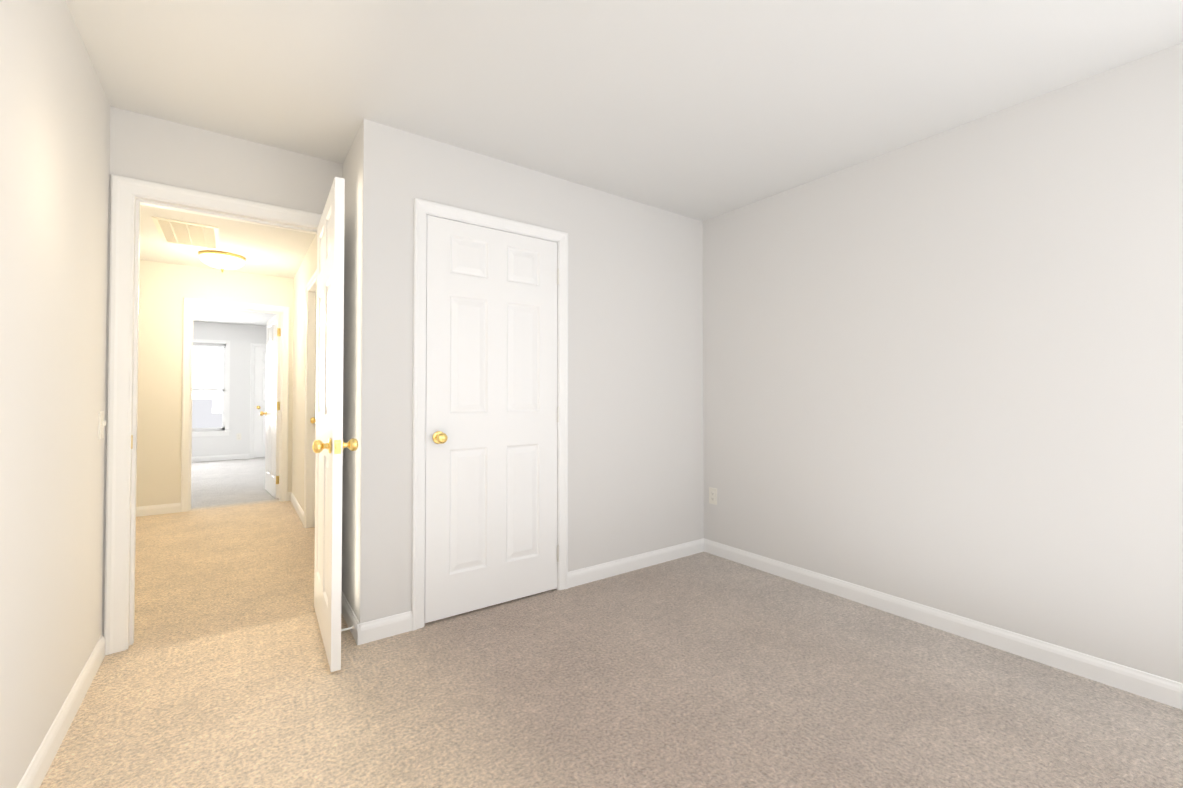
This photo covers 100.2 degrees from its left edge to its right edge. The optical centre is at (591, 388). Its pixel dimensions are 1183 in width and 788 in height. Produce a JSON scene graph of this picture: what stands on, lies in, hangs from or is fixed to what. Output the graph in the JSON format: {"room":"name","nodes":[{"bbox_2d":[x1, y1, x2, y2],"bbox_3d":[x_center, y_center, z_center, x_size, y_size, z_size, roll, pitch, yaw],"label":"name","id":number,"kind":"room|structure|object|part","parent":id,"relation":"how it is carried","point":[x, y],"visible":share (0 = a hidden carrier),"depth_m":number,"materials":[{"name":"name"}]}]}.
{"room":"empty bedroom","nodes":[
{"label":"empty bedroom","id":0,"kind":"room"},
{"bbox_2d":[0,0,110,787],"bbox_3d":[-0.818,-0.075,0.257,0.115,2.400,4.850,1,-1,-36],"label":"wall","id":1,"kind":"structure","parent":0,"point":[55,106],"depth_m":1.49,"materials":[{"name":"white paint"}]},
{"bbox_2d":[17,634,105,787],"bbox_3d":[-0.766,1.080,0.276,0.013,0.090,4.620,1,-1,-36],"label":"baseboard","id":2,"kind":"structure","parent":1,"relation":"attached to","point":[35,773],"depth_m":1.61,"materials":[{"name":"white paint"}]},
{"bbox_2d":[98,411,105,438],"bbox_3d":[-2.055,0.154,2.080,0.016,0.114,0.070,1,-1,-36],"label":"switch plate","id":3,"kind":"object","parent":1,"relation":"attached to","point":[101,423],"visible":0.96,"depth_m":2.06,"materials":[{"name":"white plastic"}]},
{"bbox_2d":[136,260,293,506],"bbox_3d":[-3.881,-0.001,4.949,5.000,2.400,0.115,1,-1,-36],"label":"wall","id":4,"kind":"structure","parent":0,"point":[165,289],"depth_m":4.75,"materials":[{"name":"white paint"}]},
{"bbox_2d":[136,503,180,516],"bbox_3d":[-4.509,1.145,4.398,1.318,0.090,0.013,1,-1,-36],"label":"baseboard","id":5,"kind":"structure","parent":4,"relation":"attached to","point":[158,509],"depth_m":4.68,"materials":[{"name":"white paint"}]},
{"bbox_2d":[181,297,289,511],"bbox_3d":[-3.654,0.160,5.110,0.884,2.082,0.151,1,-1,-36],"label":"door frame","id":6,"kind":"structure","parent":4,"relation":"attached to","point":[189,304],"depth_m":4.92,"materials":[{"name":"white paint"}]},
{"bbox_2d":[260,314,280,498],"bbox_3d":[-3.646,0.195,5.656,0.171,2.005,0.776,1,-1,-41],"label":"room door","id":7,"kind":"structure","parent":4,"relation":"in","point":[272,412],"depth_m":5.55,"materials":[{"name":"white paint"}]},
{"bbox_3d":[-3.392,0.187,5.370,0.046,1.702,0.011,1,-1,-41],"label":"far room door hinges","id":8,"kind":"part","parent":7,"relation":"part of","materials":[{"name":"gold metal"}]},
{"bbox_2d":[102,107,342,633],"bbox_3d":[-1.781,-0.040,2.481,0.927,2.400,0.115,1,-1,-36],"label":"wall","id":9,"kind":"structure","parent":0,"point":[153,149],"depth_m":2.38,"materials":[{"name":"white paint"}]},
{"bbox_2d":[104,174,321,654],"bbox_3d":[-1.780,0.113,2.479,0.911,2.094,0.151,1,-1,-36],"label":"door frame","id":10,"kind":"structure","parent":9,"relation":"attached to","point":[129,196],"depth_m":2.19,"materials":[{"name":"white paint"}]},
{"bbox_2d":[312,177,357,671],"bbox_3d":[-1.242,0.143,2.325,0.171,2.005,0.776,1,-1,-34],"label":"bedroom door","id":11,"kind":"structure","parent":9,"relation":"in","point":[329,445],"depth_m":2.08,"materials":[{"name":"white paint"}]},
{"bbox_3d":[-1.055,0.238,2.045,0.171,0.064,0.104,1,-1,-34],"label":"knob","id":12,"kind":"part","parent":11,"relation":"part of","materials":[{"name":"gold metal"}]},
{"bbox_2d":[192,321,266,456],"bbox_3d":[-6.573,0.058,8.678,5.000,2.400,0.115,1,-1,-36],"label":"wall","id":13,"kind":"structure","parent":0,"point":[241,338],"depth_m":8.79,"materials":[{"name":"white paint"}]},
{"bbox_2d":[192,339,230,436],"bbox_3d":[-6.842,-0.011,8.454,1.100,1.670,0.135,1,-1,-36],"label":"room window","id":14,"kind":"structure","parent":13,"relation":"in","point":[224,431],"depth_m":8.69,"materials":[{"name":"white paint"}]},
{"bbox_2d":[192,344,225,389],"bbox_3d":[-6.838,-0.370,8.454,0.930,0.772,0.040,1,-1,-36],"label":"blinds","id":15,"kind":"object","parent":14,"relation":"attached to","point":[199,345],"visible":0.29,"depth_m":8.58,"materials":[{"name":"white plastic"}]},
{"bbox_2d":[192,454,248,461],"bbox_3d":[-7.343,1.202,8.025,2.948,0.090,0.013,1,-1,-36],"label":"baseboard","id":16,"kind":"structure","parent":13,"relation":"attached to","point":[233,456],"depth_m":8.64,"materials":[{"name":"white paint"}]},
{"bbox_2d":[236,433,240,439],"bbox_3d":[-6.277,0.860,8.803,0.070,0.114,0.008,1,-1,-36],"label":"outlet","id":17,"kind":"object","parent":13,"relation":"attached to","point":[238,437],"visible":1,"depth_m":8.80,"materials":[{"name":"white plastic"}]},
{"bbox_2d":[249,343,265,458],"bbox_3d":[-5.821,0.225,9.208,0.886,2.082,0.135,1,-1,-36],"label":"trim","id":18,"kind":"structure","parent":13,"relation":"attached to","point":[252,380],"depth_m":8.92,"materials":[{"name":"white paint"}]},
{"bbox_2d":[254,347,265,457],"bbox_3d":[-5.788,0.251,9.153,0.766,2.005,0.104,1,-1,-36],"label":"closet door","id":19,"kind":"structure","parent":13,"relation":"in","point":[260,401],"depth_m":9.00,"materials":[{"name":"white paint"}]},
{"bbox_2d":[292,130,358,612],"bbox_3d":[-2.127,-0.018,3.884,0.153,2.400,3.665,1,-1,-36],"label":"wall","id":20,"kind":"structure","parent":0,"point":[350,168],"depth_m":2.57,"materials":[{"name":"white paint"}]},
{"bbox_2d":[288,492,303,524],"bbox_3d":[-2.851,1.151,4.786,0.020,0.090,1.326,1,-1,-36],"label":"baseboard","id":21,"kind":"structure","parent":20,"relation":"attached to","point":[291,497],"depth_m":4.79,"materials":[{"name":"white paint"}]},
{"bbox_2d":[304,269,316,527],"bbox_3d":[-2.155,0.142,3.939,0.135,2.082,0.886,1,-1,-36],"label":"door frame","id":22,"kind":"structure","parent":20,"relation":"attached to","point":[310,409],"depth_m":4.23,"materials":[{"name":"white paint"}]},
{"bbox_2d":[310,417,315,423],"bbox_3d":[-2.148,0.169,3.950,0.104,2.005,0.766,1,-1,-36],"label":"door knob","id":23,"kind":"structure","parent":20,"relation":"in","point":[312,420],"depth_m":4.17,"materials":[{"name":"gold metal"}]},
{"bbox_2d":[341,591,364,644],"bbox_3d":[-1.218,1.115,2.452,0.027,0.090,0.563,1,-1,-36],"label":"baseboard","id":24,"kind":"structure","parent":20,"relation":"attached to","point":[357,629],"depth_m":2.32,"materials":[{"name":"white paint"}]},
{"bbox_2d":[355,119,703,622],"bbox_3d":[-0.151,-0.032,2.979,2.298,2.400,0.115,1,-1,-36],"label":"wall","id":25,"kind":"structure","parent":0,"point":[635,382],"depth_m":2.98,"materials":[{"name":"white paint"}]},
{"bbox_2d":[412,198,567,630],"bbox_3d":[-0.534,0.122,2.690,0.886,2.082,0.135,1,-1,-36],"label":"door frame","id":26,"kind":"structure","parent":25,"relation":"attached to","point":[423,209],"depth_m":2.44,"materials":[{"name":"white paint"}]},
{"bbox_2d":[425,215,558,622],"bbox_3d":[-0.497,0.148,2.638,0.776,2.005,0.104,1,-1,-36],"label":"closet door","id":27,"kind":"structure","parent":25,"relation":"in","point":[492,414],"depth_m":2.62,"materials":[{"name":"white paint"}]},
{"bbox_3d":[-0.767,0.244,2.438,0.104,0.064,0.098,1,-1,-36],"label":"knob","id":28,"kind":"part","parent":27,"relation":"part of","materials":[{"name":"gold metal"}]},
{"bbox_2d":[568,538,704,587],"bbox_3d":[0.332,1.127,3.230,1.169,0.090,0.013,1,-1,-36],"label":"baseboard","id":29,"kind":"structure","parent":25,"relation":"attached to","point":[578,577],"depth_m":3.18,"materials":[{"name":"white paint"}]},
{"bbox_2d":[40,457,1182,787],"bbox_3d":[-2.674,1.231,3.787,6.220,0.100,13.150,1,-1,-36],"label":"floor","id":30,"kind":"structure","parent":0,"point":[702,671],"depth_m":1.86,"materials":[{"name":"carpet"}]},
{"bbox_2d":[65,0,1182,325],"bbox_3d":[-2.674,-1.269,3.826,6.220,0.100,13.150,1,-1,-36],"label":"ceiling","id":31,"kind":"structure","parent":0,"point":[702,110],"depth_m":1.98,"materials":[{"name":"white paint"}]},
{"bbox_2d":[151,216,220,249],"bbox_3d":[-3.179,-1.214,3.911,0.380,0.008,0.700,1,-1,-36],"label":"ceiling vent","id":32,"kind":"object","parent":31,"relation":"in","point":[186,233],"visible":1,"depth_m":3.87,"materials":[{"name":"white metal"}]},
{"bbox_2d":[198,250,245,272],"bbox_3d":[-3.362,-1.131,4.505,0.356,0.154,0.356,1,-1,-36],"label":"hall light","id":33,"kind":"object","parent":31,"relation":"attached to","point":[222,260],"visible":1,"depth_m":4.41,"materials":[{"name":"white glass"}]},
{"bbox_2d":[703,43,1182,682],"bbox_3d":[1.822,-0.043,2.307,0.115,2.400,5.085,1,-1,-36],"label":"wall","id":34,"kind":"structure","parent":0,"point":[941,371],"depth_m":2.26,"materials":[{"name":"white paint"}]},
{"bbox_2d":[709,487,716,504],"bbox_3d":[0.863,0.766,3.517,0.008,0.114,0.070,1,-1,-36],"label":"electrical outlet","id":35,"kind":"object","parent":34,"relation":"attached to","point":[712,495],"visible":1,"depth_m":3.51,"materials":[{"name":"white plastic"}]},
{"bbox_2d":[705,539,1182,709],"bbox_3d":[2.000,1.106,1.933,0.013,0.090,4.070,1,-1,-36],"label":"baseboard","id":36,"kind":"structure","parent":34,"relation":"attached to","point":[1145,684],"depth_m":2.24,"materials":[{"name":"white paint"}]},
{"label":"outside","id":37,"kind":"structure","parent":0,"visible":0},
{"bbox_2d":[192,346,222,412],"bbox_3d":[-7.054,-0.021,8.748,1.540,2.120,0.010,1,-1,-36],"label":"window","id":38,"kind":"structure","parent":37,"point":[217,398],"depth_m":8.88,"materials":[{"name":"white glass"}]},
{"bbox_2d":[192,399,221,427],"bbox_3d":[-7.047,0.614,8.728,1.540,0.850,0.005,1,-1,-36],"label":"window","id":39,"kind":"structure","parent":38,"relation":"attached to","point":[203,416],"depth_m":8.83,"materials":[{"name":"white glass"}]}
]}

